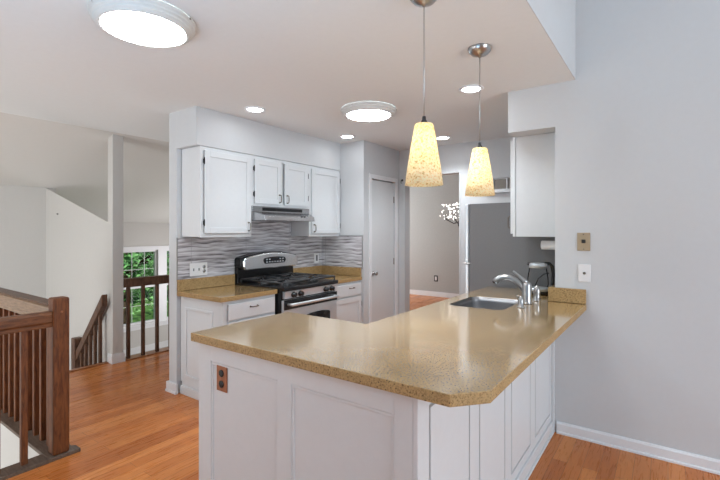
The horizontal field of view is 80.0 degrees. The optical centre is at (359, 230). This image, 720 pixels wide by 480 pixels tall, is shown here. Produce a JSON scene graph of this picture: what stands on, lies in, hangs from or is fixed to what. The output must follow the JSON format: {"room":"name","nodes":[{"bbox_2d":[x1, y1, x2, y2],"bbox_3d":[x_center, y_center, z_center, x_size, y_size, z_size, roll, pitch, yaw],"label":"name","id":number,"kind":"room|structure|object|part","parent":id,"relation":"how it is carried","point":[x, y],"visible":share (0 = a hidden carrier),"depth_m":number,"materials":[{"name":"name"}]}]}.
{"room":"kitchen","nodes":[
{"label":"kitchen","id":0,"kind":"room"},
{"bbox_2d":[0,423,38,468],"bbox_3d":[-2.612,1.875,3.135,1.780,0.929,0.011,0,0,36],"label":"wall","id":1,"kind":"structure","parent":0,"point":[9,442],"depth_m":3.03,"materials":[{"name":"grey paint"}]},
{"bbox_2d":[0,454,48,479],"bbox_3d":[-3.099,1.400,1.003,0.115,0.024,4.015,0,0,36],"label":"trim","id":2,"kind":"structure","parent":1,"relation":"attached to","point":[13,470],"depth_m":2.52,"materials":[{"name":"brown wood"}]},
{"bbox_2d":[0,408,80,462],"bbox_3d":[-2.569,1.399,3.199,1.815,0.022,0.170,0,0,36],"label":"trim","id":3,"kind":"structure","parent":1,"relation":"attached to","point":[40,447],"depth_m":2.81,"materials":[{"name":"brown wood"}]},
{"bbox_2d":[0,287,68,465],"bbox_3d":[-3.211,0.903,2.263,1.744,0.970,2.330,0,0,36],"label":"stair railing","id":4,"kind":"object","parent":3,"relation":"on","point":[34,330],"visible":1,"depth_m":2.70,"materials":[{"name":"brown wood"}]},
{"bbox_3d":[-2.596,0.527,3.200,1.650,0.115,0.080,0,0,36],"label":"handrail","id":5,"kind":"part","parent":4,"relation":"part of","materials":[{"name":"brown wood"}]},
{"bbox_3d":[-2.571,0.547,1.747,0.075,0.095,2.240,0,0,36],"label":"handrail","id":6,"kind":"part","parent":4,"relation":"part of","materials":[{"name":"brown wood"}]},
{"bbox_3d":[-1.889,0.903,2.692,0.090,0.970,0.090,0,0,36],"label":"newel post","id":7,"kind":"part","parent":4,"relation":"part of","materials":[{"name":"brown wood"}]},
{"bbox_2d":[0,184,55,297],"bbox_3d":[-5.623,0.882,3.588,0.120,2.915,5.270,0,0,36],"label":"wall","id":8,"kind":"structure","parent":0,"point":[22,208],"depth_m":5.40,"materials":[{"name":"grey paint"}]},
{"bbox_2d":[46,188,107,369],"bbox_3d":[-3.371,0.892,5.147,1.720,2.895,0.110,0,0,36],"label":"wall","id":9,"kind":"structure","parent":0,"point":[76,238],"depth_m":5.06,"materials":[{"name":"grey paint"}]},
{"bbox_2d":[0,112,168,222],"bbox_3d":[-4.516,-0.642,4.873,3.580,1.015,8.650,0,0,36],"label":"ceiling","id":10,"kind":"structure","parent":0,"point":[72,160],"depth_m":5.14,"materials":[{"name":"paint"}]},
{"bbox_2d":[108,134,122,353],"bbox_3d":[-2.628,0.300,4.613,0.110,2.660,0.110,0,0,36],"label":"wall","id":11,"kind":"structure","parent":0,"point":[115,142],"depth_m":4.58,"materials":[{"name":"grey paint"}]},
{"bbox_2d":[107,352,124,363],"bbox_3d":[-2.614,1.360,4.603,0.104,0.100,0.138,0,0,36],"label":"baseboard","id":12,"kind":"structure","parent":11,"relation":"attached to","point":[119,357],"depth_m":4.56,"materials":[{"name":"white wood"}]},
{"bbox_2d":[69,347,168,372],"bbox_3d":[-2.378,1.417,4.948,0.135,0.037,2.935,0,0,36],"label":"trim","id":13,"kind":"structure","parent":11,"relation":"attached to","point":[165,349],"depth_m":4.72,"materials":[{"name":"red wood"}]},
{"bbox_2d":[123,274,168,358],"bbox_3d":[-2.056,0.960,5.367,0.066,0.876,1.778,0,0,36],"label":"guard railing","id":14,"kind":"object","parent":13,"relation":"on","point":[156,280],"visible":0.28,"depth_m":4.82,"materials":[{"name":"brown wood"}]},
{"bbox_3d":[-2.056,0.571,5.367,0.066,0.098,1.778,0,0,36],"label":"handrail","id":15,"kind":"part","parent":14,"relation":"part of","materials":[{"name":"brown wood"}]},
{"bbox_2d":[123,222,168,349],"bbox_3d":[-4.400,1.075,8.034,0.160,2.530,3.380,0,0,36],"label":"wall","id":16,"kind":"structure","parent":0,"point":[135,234],"depth_m":8.41,"materials":[{"name":"grey paint"}]},
{"bbox_2d":[123,250,156,326],"bbox_3d":[-4.270,1.087,8.258,0.070,1.415,0.715,0,0,36],"label":"window","id":17,"kind":"structure","parent":16,"relation":"attached to","point":[144,251],"depth_m":8.35,"materials":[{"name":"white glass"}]},
{"bbox_2d":[123,340,167,355],"bbox_3d":[-4.370,2.280,7.994,0.015,0.120,3.290,0,0,36],"label":"baseboard","id":18,"kind":"structure","parent":16,"relation":"attached to","point":[162,344],"depth_m":8.33,"materials":[{"name":"white wood"}]},
{"bbox_2d":[169,111,302,392],"bbox_3d":[-1.077,0.190,4.522,0.115,2.440,1.910,0,0,36],"label":"wall","id":19,"kind":"structure","parent":0,"point":[175,155],"depth_m":3.74,"materials":[{"name":"grey paint"}]},
{"bbox_2d":[165,380,177,394],"bbox_3d":[-1.084,1.367,4.512,0.160,0.085,1.935,0,0,36],"label":"baseboard","id":20,"kind":"structure","parent":19,"relation":"attached to","point":[171,387],"depth_m":3.72,"materials":[{"name":"white wood"}]},
{"bbox_2d":[190,262,206,275],"bbox_3d":[-1.453,0.350,3.870,0.015,0.116,0.178,0,0,36],"label":"wall plate","id":21,"kind":"object","parent":19,"relation":"attached to","point":[196,269],"visible":1,"depth_m":3.87,"materials":[{"name":"white plastic"}]},
{"bbox_2d":[182,146,250,236],"bbox_3d":[-1.265,-0.325,3.865,0.325,0.766,0.540,0,0,36],"label":"upper cabinet","id":22,"kind":"object","parent":19,"relation":"attached to","point":[216,183],"visible":1,"depth_m":3.72,"materials":[{"name":"wood"}]},
{"bbox_3d":[-1.163,-0.325,3.801,0.019,0.700,0.490,0,0,36],"label":"door","id":23,"kind":"part","parent":22,"relation":"part of","materials":[{"name":"white wood"}]},
{"bbox_2d":[176,221,362,280],"bbox_3d":[-0.778,0.095,4.306,0.623,0.690,1.912,0,0,36],"label":"backsplash","id":24,"kind":"structure","parent":19,"relation":"attached to","point":[220,253],"depth_m":4.51,"materials":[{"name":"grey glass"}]},
{"bbox_2d":[314,253,318,262],"bbox_3d":[-0.522,0.330,5.170,0.011,0.118,0.080,0,0,36],"label":"wall plate","id":25,"kind":"object","parent":24,"relation":"attached to","point":[316,255],"visible":1,"depth_m":5.16,"materials":[{"name":"white plastic"}]},
{"bbox_2d":[251,155,308,208],"bbox_3d":[-0.875,-0.471,4.408,0.325,0.473,0.796,0,0,36],"label":"upper cabinet","id":26,"kind":"object","parent":19,"relation":"attached to","point":[274,183],"visible":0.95,"depth_m":4.28,"materials":[{"name":"wood"}]},
{"bbox_3d":[-0.894,-0.465,4.175,0.019,0.420,0.340,0,0,36],"label":"door","id":27,"kind":"part","parent":26,"relation":"part of","materials":[{"name":"white wood"}]},
{"bbox_3d":[-0.666,-0.465,4.493,0.019,0.420,0.342,0,0,36],"label":"door","id":28,"kind":"part","parent":26,"relation":"part of","materials":[{"name":"white wood"}]},
{"bbox_2d":[251,206,314,221],"bbox_3d":[-0.821,-0.164,4.369,0.458,0.138,0.790,0,0,36],"label":"range hood","id":29,"kind":"object","parent":19,"relation":"attached to","point":[258,213],"visible":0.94,"depth_m":4.21,"materials":[{"name":"metal"}]},
{"bbox_2d":[262,207,275,210],"bbox_3d":[-0.884,-0.206,4.193,0.005,0.032,0.182,0,0,36],"label":"vent","id":30,"kind":"object","parent":29,"relation":"attached to","point":[263,208],"depth_m":4.19,"materials":[{"name":"black metal"}]},
{"bbox_2d":[277,208,289,211],"bbox_3d":[-0.776,-0.206,4.344,0.005,0.032,0.182,0,0,36],"label":"vent","id":31,"kind":"object","parent":29,"relation":"attached to","point":[278,209],"depth_m":4.34,"materials":[{"name":"black metal"}]},
{"bbox_2d":[290,209,301,212],"bbox_3d":[-0.668,-0.206,4.494,0.005,0.032,0.182,0,0,36],"label":"vent","id":32,"kind":"object","parent":29,"relation":"attached to","point":[291,210],"depth_m":4.49,"materials":[{"name":"black metal"}]},
{"bbox_2d":[291,165,339,236],"bbox_3d":[-0.489,-0.320,4.946,0.325,0.776,0.530,0,0,36],"label":"upper cabinet","id":33,"kind":"object","parent":19,"relation":"attached to","point":[324,184],"visible":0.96,"depth_m":4.83,"materials":[{"name":"wood"}]},
{"bbox_3d":[-0.407,-0.320,4.888,0.018,0.776,0.530,0,0,36],"label":"frame","id":34,"kind":"part","parent":33,"relation":"part of","materials":[{"name":"white wood"}]},
{"bbox_3d":[-0.387,-0.320,4.882,0.019,0.710,0.489,0,0,36],"label":"door","id":35,"kind":"part","parent":33,"relation":"part of","materials":[{"name":"white wood"}]},
{"bbox_2d":[177,106,339,170],"bbox_3d":[-0.912,-0.870,4.403,0.293,0.320,1.910,0,0,36],"label":"soffit","id":36,"kind":"structure","parent":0,"point":[196,125],"depth_m":4.01,"materials":[{"name":"grey paint"}]},
{"bbox_2d":[0,0,574,150],"bbox_3d":[-1.567,-1.110,2.307,4.203,0.160,7.920,0,0,36],"label":"ceiling","id":37,"kind":"structure","parent":0,"point":[301,62],"depth_m":2.66,"materials":[{"name":"paint"}]},
{"bbox_2d":[87,0,195,47],"bbox_3d":[-1.049,-0.990,2.088,0.472,0.079,0.474,0,0,36],"label":"ceiling light","id":38,"kind":"object","parent":37,"relation":"attached to","point":[147,23],"visible":1,"depth_m":2.00,"materials":[{"name":"white plastic"}]},
{"bbox_2d":[100,11,185,46],"bbox_3d":[-1.049,-0.965,2.089,0.376,0.029,0.376,0,0,36],"label":"diffuser","id":39,"kind":"object","parent":38,"relation":"attached to","point":[141,28],"depth_m":2.04,"materials":[{"name":"white plastic"}]},
{"bbox_2d":[244,106,265,112],"bbox_3d":[-0.892,-1.025,3.644,0.180,0.009,0.180,0,0,36],"label":"recessed light","id":40,"kind":"object","parent":37,"relation":"in","point":[253,109],"visible":1,"depth_m":3.62,"materials":[{"name":"white plastic"}]},
{"bbox_2d":[339,135,354,138],"bbox_3d":[-0.140,-1.025,4.692,0.180,0.009,0.180,0,0,36],"label":"recessed light","id":41,"kind":"object","parent":37,"relation":"in","point":[340,136],"visible":1,"depth_m":4.67,"materials":[{"name":"white plastic"}]},
{"bbox_2d":[341,101,396,121],"bbox_3d":[0.072,-0.990,3.640,0.472,0.079,0.474,0,0,36],"label":"ceiling light","id":42,"kind":"object","parent":37,"relation":"attached to","point":[363,111],"visible":1,"depth_m":3.52,"materials":[{"name":"white plastic"}]},
{"bbox_2d":[347,110,389,120],"bbox_3d":[0.072,-0.965,3.641,0.376,0.029,0.376,0,0,36],"label":"diffuser","id":43,"kind":"object","parent":42,"relation":"attached to","point":[355,115],"depth_m":3.57,"materials":[{"name":"white plastic"}]},
{"bbox_2d":[405,0,442,186],"bbox_3d":[0.279,-0.614,1.868,0.165,0.832,0.165,0,0,36],"label":"pendant lamp","id":44,"kind":"object","parent":37,"relation":"hanging from","point":[424,167],"visible":1,"depth_m":1.82,"materials":[{"name":"yellow glass"}]},
{"bbox_3d":[0.279,-0.331,1.868,0.165,0.266,0.165,0,0,36],"label":"lamp shade","id":45,"kind":"part","parent":44,"relation":"part of","materials":[{"name":"beige glass"}]},
{"bbox_3d":[0.279,-0.736,1.868,0.004,0.481,0.004,0,0,36],"label":"cord","id":46,"kind":"part","parent":44,"relation":"part of","materials":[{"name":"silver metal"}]},
{"bbox_2d":[436,136,450,139],"bbox_3d":[0.917,-1.025,4.758,0.180,0.009,0.180,0,0,36],"label":"recessed light","id":47,"kind":"object","parent":37,"relation":"in","point":[438,137],"visible":0.91,"depth_m":4.72,"materials":[{"name":"white"}]},
{"bbox_2d":[459,85,483,92],"bbox_3d":[0.807,-1.025,3.114,0.180,0.009,0.180,0,0,36],"label":"recessed light","id":48,"kind":"object","parent":37,"relation":"in","point":[468,88],"visible":0.96,"depth_m":3.10,"materials":[{"name":"white plastic"}]},
{"bbox_2d":[465,43,494,196],"bbox_3d":[0.676,-0.614,2.422,0.165,0.832,0.165,0,0,36],"label":"pendant lamp","id":49,"kind":"object","parent":37,"relation":"hanging from","point":[479,179],"visible":1,"depth_m":2.38,"materials":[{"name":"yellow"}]},
{"bbox_3d":[0.676,-0.736,2.422,0.004,0.481,0.004,0,0,36],"label":"cord","id":50,"kind":"part","parent":49,"relation":"part of","materials":[{"name":"silver metal"}]},
{"bbox_3d":[0.676,-0.331,2.422,0.165,0.266,0.165,0,0,36],"label":"lamp shade","id":51,"kind":"part","parent":49,"relation":"part of","materials":[{"name":"beige glass"}]},
{"bbox_2d":[339,140,368,323],"bbox_3d":[-0.233,0.190,5.153,0.750,2.440,0.100,0,0,36],"label":"wall partition","id":52,"kind":"structure","parent":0,"point":[354,156],"depth_m":4.96,"materials":[{"name":"grey paint"}]},
{"bbox_2d":[6,294,719,479],"bbox_3d":[0.710,1.520,2.875,10.200,0.220,11.500,0,0,36],"label":"floor","id":53,"kind":"structure","parent":0,"point":[123,420],"depth_m":2.87,"materials":[{"name":"brown wood"}]},
{"bbox_2d":[180,294,274,399],"bbox_3d":[-1.145,0.988,3.764,0.649,0.845,0.565,0,0,36],"label":"base cabinet","id":54,"kind":"object","parent":53,"relation":"on","point":[196,314],"visible":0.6,"depth_m":3.61,"materials":[{"name":"wood"}]},
{"bbox_3d":[-1.318,0.988,3.551,0.576,0.845,0.018,0,0,36],"label":"panel","id":55,"kind":"part","parent":54,"relation":"part of","materials":[{"name":"white wood"}]},
{"bbox_2d":[177,274,276,302],"bbox_3d":[-1.159,0.494,3.766,0.612,0.139,0.597,0,0,36],"label":"countertop","id":56,"kind":"structure","parent":54,"relation":"on","point":[221,288],"depth_m":3.75,"materials":[{"name":"stone"}]},
{"bbox_3d":[-0.927,0.938,3.618,0.018,0.745,0.547,0,0,36],"label":"frame","id":57,"kind":"part","parent":54,"relation":"part of","materials":[{"name":"white wood"}]},
{"bbox_3d":[-0.907,0.656,3.613,0.019,0.128,0.492,0,0,36],"label":"drawer","id":58,"kind":"part","parent":54,"relation":"part of","materials":[{"name":"white wood"}]},
{"bbox_3d":[-0.907,1.012,3.613,0.019,0.547,0.492,0,0,36],"label":"door","id":59,"kind":"part","parent":54,"relation":"part of","materials":[{"name":"white wood"}]},
{"bbox_2d":[234,251,338,318],"bbox_3d":[-0.700,0.815,4.285,0.751,1.191,0.767,0,0,36],"label":"gas range","id":60,"kind":"object","parent":53,"relation":"on","point":[316,295],"visible":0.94,"depth_m":4.21,"materials":[{"name":"silver metal"}]},
{"bbox_3d":[-0.918,0.308,4.450,0.038,0.160,0.740,0,0,36],"label":"backguard panel","id":61,"kind":"part","parent":60,"relation":"part of","materials":[{"name":"metal"}]},
{"bbox_2d":[238,277,337,291],"bbox_3d":[-0.707,0.526,4.289,0.648,0.036,0.764,0,0,36],"label":"cooktop","id":62,"kind":"object","parent":60,"relation":"in","point":[310,285],"depth_m":4.10,"materials":[{"name":"black metal"}]},
{"bbox_3d":[-0.470,0.998,4.119,0.032,0.745,0.750,0,0,36],"label":"oven door","id":63,"kind":"part","parent":60,"relation":"part of","materials":[{"name":"silver metal"}]},
{"bbox_3d":[-0.461,0.581,4.122,0.042,0.069,0.735,0,0,36],"label":"control panel","id":64,"kind":"part","parent":60,"relation":"part of","materials":[{"name":"silver metal"}]},
{"bbox_3d":[-0.426,0.662,4.087,0.075,0.029,0.674,0,0,36],"label":"handle","id":65,"kind":"part","parent":60,"relation":"part of","materials":[{"name":"silver metal"}]},
{"bbox_2d":[335,280,361,322],"bbox_3d":[-0.362,0.988,4.856,0.649,0.845,0.527,0,0,36],"label":"base cabinet","id":66,"kind":"object","parent":53,"relation":"on","point":[349,303],"visible":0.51,"depth_m":4.71,"materials":[{"name":"wood"}]},
{"bbox_2d":[293,265,361,283],"bbox_3d":[-0.376,0.494,4.857,0.612,0.139,0.523,0,0,36],"label":"countertop","id":67,"kind":"structure","parent":66,"relation":"on","point":[342,274],"depth_m":4.99,"materials":[{"name":"stone"}]},
{"bbox_3d":[-0.128,0.656,4.697,0.019,0.128,0.472,0,0,36],"label":"drawer","id":68,"kind":"part","parent":66,"relation":"part of","materials":[{"name":"white wood"}]},
{"bbox_3d":[-0.148,0.938,4.702,0.018,0.745,0.527,0,0,36],"label":"frame","id":69,"kind":"part","parent":66,"relation":"part of","materials":[{"name":"white wood"}]},
{"bbox_3d":[-0.128,1.012,4.697,0.019,0.547,0.472,0,0,36],"label":"door","id":70,"kind":"part","parent":66,"relation":"part of","materials":[{"name":"white wood"}]},
{"bbox_2d":[199,341,554,479],"bbox_3d":[0.442,0.974,2.766,1.224,0.873,2.520,0,0,36],"label":"base cabinet","id":71,"kind":"object","parent":53,"relation":"on","point":[273,421],"visible":0.52,"depth_m":1.78,"materials":[{"name":"white wood"}]},
{"bbox_2d":[217,365,226,392],"bbox_3d":[-0.644,0.691,1.999,0.075,0.118,0.009,0,0,36],"label":"wall outlet","id":72,"kind":"object","parent":71,"relation":"attached to","point":[221,371],"visible":1,"depth_m":1.99,"materials":[{"name":"orange metal"}]},
{"bbox_2d":[219,381,223,387],"bbox_3d":[-0.646,0.716,1.997,0.034,0.034,0.004,0,0,36],"label":"socket","id":73,"kind":"object","parent":72,"relation":"attached to","point":[221,383],"depth_m":1.99,"materials":[{"name":"black plastic"}]},
{"bbox_3d":[-0.523,0.949,1.917,0.448,0.651,0.009,0,0,36],"label":"panel","id":74,"kind":"part","parent":71,"relation":"part of","materials":[{"name":"white wood"}]},
{"bbox_3d":[-0.305,0.974,1.759,1.186,0.873,0.012,0,0,36],"label":"frame","id":75,"kind":"part","parent":71,"relation":"part of","materials":[{"name":"white wood"}]},
{"bbox_3d":[-0.077,0.949,1.597,0.482,0.651,0.009,0,0,36],"label":"panel","id":76,"kind":"part","parent":71,"relation":"part of","materials":[{"name":"white wood"}]},
{"bbox_2d":[191,286,585,406],"bbox_3d":[0.508,0.516,2.705,1.437,0.040,2.563,0,0,36],"label":"countertop","id":77,"kind":"structure","parent":71,"relation":"on","point":[442,353],"depth_m":1.88,"materials":[{"name":"stone"}]},
{"bbox_2d":[450,296,517,309],"bbox_3d":[0.872,0.602,2.962,0.366,0.209,0.498,0,0,36],"label":"sink","id":78,"kind":"object","parent":77,"relation":"in","point":[490,303],"visible":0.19,"depth_m":3.17,"materials":[{"name":"metal"}]},
{"bbox_2d":[492,271,532,304],"bbox_3d":[1.047,0.385,2.951,0.264,0.220,0.073,0,0,28],"label":"kitchen faucet","id":79,"kind":"object","parent":77,"relation":"on","point":[526,287],"visible":0.91,"depth_m":2.91,"materials":[{"name":"silver metal"}]},
{"bbox_3d":[1.032,0.367,2.953,0.228,0.130,0.044,0,0,26],"label":"spout","id":80,"kind":"part","parent":79,"relation":"part of","materials":[{"name":"silver metal"}]},
{"bbox_3d":[1.094,0.323,2.921,0.103,0.096,0.039,0,0,22],"label":"lever","id":81,"kind":"part","parent":79,"relation":"part of","materials":[{"name":"silver metal"}]},
{"bbox_2d":[516,295,524,307],"bbox_3d":[1.037,0.455,2.764,0.051,0.080,0.052,0,0,-13],"label":"soap pump","id":82,"kind":"object","parent":77,"relation":"on","point":[520,299],"visible":1,"depth_m":2.75,"materials":[{"name":"silver metal"}]},
{"bbox_2d":[533,285,540,300],"bbox_3d":[1.250,0.441,3.030,0.060,0.108,0.059,0,0,36],"label":"sprayer","id":83,"kind":"object","parent":77,"relation":"on","point":[536,290],"visible":1,"depth_m":3.01,"materials":[{"name":"silver metal"}]},
{"bbox_2d":[527,262,554,294],"bbox_3d":[1.392,0.369,3.344,0.185,0.251,0.171,0,0,-29],"label":"coffee maker","id":84,"kind":"object","parent":77,"relation":"on","point":[544,290],"visible":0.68,"depth_m":3.31,"materials":[{"name":"black plastic"}]},
{"bbox_3d":[1.389,0.271,3.349,0.134,0.040,0.134,0,0,36],"label":"lid","id":85,"kind":"part","parent":84,"relation":"part of","materials":[{"name":"silver metal"}]},
{"bbox_3d":[1.389,0.367,3.349,0.156,0.153,0.156,0,0,36],"label":"glass","id":86,"kind":"part","parent":84,"relation":"part of","materials":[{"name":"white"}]},
{"bbox_3d":[1.470,0.357,3.326,0.081,0.227,0.028,0,0,16],"label":"handle","id":87,"kind":"part","parent":84,"relation":"part of","materials":[{"name":"black plastic"}]},
{"bbox_2d":[548,284,585,303],"bbox_3d":[1.578,0.446,3.168,0.237,0.099,0.562,0,0,36],"label":"backsplash","id":88,"kind":"structure","parent":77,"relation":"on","point":[556,294],"depth_m":2.94,"materials":[{"name":"stone"}]},
{"bbox_3d":[0.338,0.935,1.621,0.018,0.656,0.348,0,0,36],"label":"panel","id":89,"kind":"part","parent":71,"relation":"part of","materials":[{"name":"white wood"}]},
{"bbox_3d":[0.770,0.974,2.207,0.036,0.873,1.994,0,0,36],"label":"frame","id":90,"kind":"part","parent":71,"relation":"part of","materials":[{"name":"white wood"}]},
{"bbox_3d":[0.614,0.935,2.006,0.018,0.656,0.340,0,0,36],"label":"panel","id":91,"kind":"part","parent":71,"relation":"part of","materials":[{"name":"white wood"}]},
{"bbox_3d":[0.892,0.935,2.393,0.018,0.656,0.359,0,0,36],"label":"panel","id":92,"kind":"part","parent":71,"relation":"part of","materials":[{"name":"white wood"}]},
{"bbox_3d":[0.766,1.367,2.185,0.020,0.085,1.954,0,0,36],"label":"molding","id":93,"kind":"part","parent":71,"relation":"part of","materials":[{"name":"white wood"}]},
{"bbox_3d":[1.186,0.935,2.802,0.018,0.656,0.381,0,0,36],"label":"panel","id":94,"kind":"part","parent":71,"relation":"part of","materials":[{"name":"white wood"}]},
{"bbox_2d":[464,202,554,292],"bbox_3d":[1.522,0.583,4.040,0.920,1.655,0.760,0,0,36],"label":"refrigerator","id":95,"kind":"object","parent":53,"relation":"on","point":[491,250],"visible":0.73,"depth_m":3.80,"materials":[{"name":"silver metal"}]},
{"bbox_3d":[1.206,0.829,4.274,0.038,1.042,0.750,0,0,36],"label":"door","id":96,"kind":"part","parent":95,"relation":"part of","materials":[{"name":"silver metal"}]},
{"bbox_3d":[1.206,0.025,4.274,0.038,0.539,0.750,0,0,36],"label":"door","id":97,"kind":"part","parent":95,"relation":"part of","materials":[{"name":"silver metal"}]},
{"bbox_2d":[369,142,398,314],"bbox_3d":[0.264,0.190,5.289,0.100,2.440,0.700,0,0,36],"label":"wall","id":98,"kind":"structure","parent":0,"point":[383,161],"depth_m":5.33,"materials":[{"name":"grey paint"}]},
{"bbox_2d":[372,180,393,321],"bbox_3d":[0.286,0.401,5.239,0.104,1.994,0.538,0,0,36],"label":"door","id":99,"kind":"structure","parent":98,"relation":"in","point":[382,192],"depth_m":5.25,"materials":[{"name":"white wood"}]},
{"bbox_2d":[369,174,397,322],"bbox_3d":[0.266,0.375,5.250,0.079,2.070,0.640,0,0,36],"label":"trim","id":100,"kind":"structure","parent":98,"relation":"attached to","point":[371,176],"depth_m":5.14,"materials":[{"name":"white wood"}]},
{"bbox_2d":[399,137,512,313],"bbox_3d":[1.453,0.035,4.939,2.600,2.750,0.120,0,0,36],"label":"wall","id":101,"kind":"structure","parent":0,"point":[453,157],"depth_m":5.04,"materials":[{"name":"grey paint"}]},
{"bbox_2d":[403,171,460,312],"bbox_3d":[0.908,0.352,5.331,0.772,2.115,0.130,0,0,36],"label":"trim","id":102,"kind":"structure","parent":101,"relation":"attached to","point":[406,189],"depth_m":5.51,"materials":[{"name":"grey paint"}]},
{"bbox_2d":[493,177,510,189],"bbox_3d":[1.778,-0.523,4.706,0.640,0.130,0.060,0,0,36],"label":"window","id":103,"kind":"structure","parent":101,"relation":"in","point":[507,179],"depth_m":4.81,"materials":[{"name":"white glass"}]},
{"bbox_2d":[494,190,510,192],"bbox_3d":[1.705,-0.435,4.663,0.730,0.026,0.035,0,0,36],"label":"trim","id":104,"kind":"structure","parent":101,"relation":"attached to","point":[496,191],"depth_m":4.75,"materials":[{"name":"white wood"}]},
{"bbox_2d":[410,174,510,293],"bbox_3d":[2.897,0.035,8.322,7.400,2.750,0.100,0,0,36],"label":"wall","id":105,"kind":"structure","parent":0,"point":[434,240],"depth_m":9.17,"materials":[{"name":"paint"}]},
{"bbox_2d":[410,289,458,297],"bbox_3d":[2.864,1.360,8.275,7.400,0.100,0.015,0,0,36],"label":"baseboard","id":106,"kind":"structure","parent":105,"relation":"attached to","point":[416,292],"depth_m":9.19,"materials":[{"name":"white wood"}]},
{"bbox_2d":[508,84,554,136],"bbox_3d":[1.691,-0.878,3.735,0.324,0.303,1.560,0,0,36],"label":"wall","id":107,"kind":"structure","parent":0,"point":[531,111],"depth_m":3.11,"materials":[{"name":"grey paint"}]},
{"bbox_2d":[526,0,575,79],"bbox_3d":[-0.389,-1.810,0.427,0.104,1.560,6.240,0,0,36],"label":"wall header","id":108,"kind":"structure","parent":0,"point":[557,18],"depth_m":2.54,"materials":[{"name":"grey paint"}]},
{"bbox_2d":[555,0,719,459],"bbox_3d":[3.288,-0.590,1.702,4.643,4.000,0.120,0,0,36],"label":"wall","id":109,"kind":"structure","parent":0,"point":[637,128],"depth_m":2.71,"materials":[{"name":"grey paint"}]},
{"bbox_2d":[507,133,554,236],"bbox_3d":[1.418,-0.339,3.414,0.393,0.774,0.380,0,0,36],"label":"upper cabinet","id":110,"kind":"object","parent":109,"relation":"attached to","point":[532,156],"visible":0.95,"depth_m":3.26,"materials":[{"name":"wood"}]},
{"bbox_3d":[1.290,-0.338,3.501,0.019,0.725,0.357,0,0,36],"label":"door","id":111,"kind":"part","parent":110,"relation":"part of","materials":[{"name":"white wood"}]},
{"bbox_3d":[1.308,-0.339,3.492,0.018,0.774,0.380,0,0,36],"label":"frame","id":112,"kind":"part","parent":110,"relation":"part of","materials":[{"name":"white wood"}]},
{"bbox_2d":[541,241,554,249],"bbox_3d":[1.481,0.098,3.245,0.200,0.097,0.068,0,0,36],"label":"paper towel holder","id":113,"kind":"object","parent":110,"relation":"attached to","point":[545,245],"visible":0.46,"depth_m":3.25,"materials":[{"name":"white paper"}]},
{"bbox_2d":[577,233,589,250],"bbox_3d":[1.510,0.076,2.897,0.080,0.122,0.012,0,0,36],"label":"wall plate","id":114,"kind":"object","parent":109,"relation":"attached to","point":[583,239],"visible":1,"depth_m":2.90,"materials":[{"name":"beige plastic"}]},
{"bbox_2d":[578,264,590,281],"bbox_3d":[1.512,0.288,2.891,0.076,0.118,0.019,0,0,36],"label":"wall plate","id":115,"kind":"object","parent":109,"relation":"attached to","point":[584,271],"visible":1,"depth_m":2.89,"materials":[{"name":"white plastic"}]},
{"bbox_2d":[556,421,719,474],"bbox_3d":[3.252,1.371,1.640,4.630,0.079,0.022,0,0,36],"label":"baseboard","id":116,"kind":"structure","parent":109,"relation":"attached to","point":[711,465],"depth_m":2.70,"materials":[{"name":"white wood"}]},
{"bbox_3d":[-3.448,2.400,4.937,5.240,0.120,10.000,0,0,36],"label":"floor","id":117,"kind":"structure","parent":0,"visible":0},
{"bbox_3d":[-3.352,1.968,4.419,0.880,0.744,1.030,0,0,36],"label":"staircase","id":118,"kind":"structure","parent":117,"relation":"on","visible":0},
{"bbox_2d":[71,294,106,368],"bbox_3d":[-2.983,1.413,4.727,0.730,1.481,0.090,0,0,36],"label":"stair railing","id":119,"kind":"object","parent":118,"relation":"on","point":[84,348],"visible":0.57,"depth_m":4.69,"materials":[{"name":"brown wood"}]},
{"bbox_3d":[-3.243,1.690,4.913,0.090,0.929,0.090,0,0,36],"label":"newel post","id":120,"kind":"part","parent":119,"relation":"part of","materials":[{"name":"brown wood"}]},
{"bbox_3d":[1.912,-1.390,6.949,7.600,0.100,3.680,0,0,36],"label":"ceiling","id":121,"kind":"structure","parent":0,"visible":0},
{"bbox_2d":[440,203,458,225],"bbox_3d":[1.575,-0.690,6.732,0.640,1.300,0.671,0,0,36],"label":"chandelier","id":122,"kind":"object","parent":121,"relation":"hanging from","point":[454,216],"visible":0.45,"depth_m":6.71,"materials":[{"name":"metal"}]},
{"label":"outside","id":123,"kind":"structure","parent":0,"visible":0},
{"bbox_2d":[130,257,168,322],"bbox_3d":[-21.957,4.010,28.075,51.580,0.200,80.000,0,0,36],"label":"ground","id":124,"kind":"structure","parent":123,"point":[136,317],"depth_m":21.51,"materials":[{"name":"green plant"}]},
{"bbox_2d":[123,251,168,323],"bbox_3d":[-6.720,0.656,12.311,4.233,6.517,4.244,0,0,36],"label":"leafy tree","id":125,"kind":"object","parent":124,"relation":"on","point":[139,263],"visible":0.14,"depth_m":12.08,"materials":[{"name":"green plant"}]}
]}

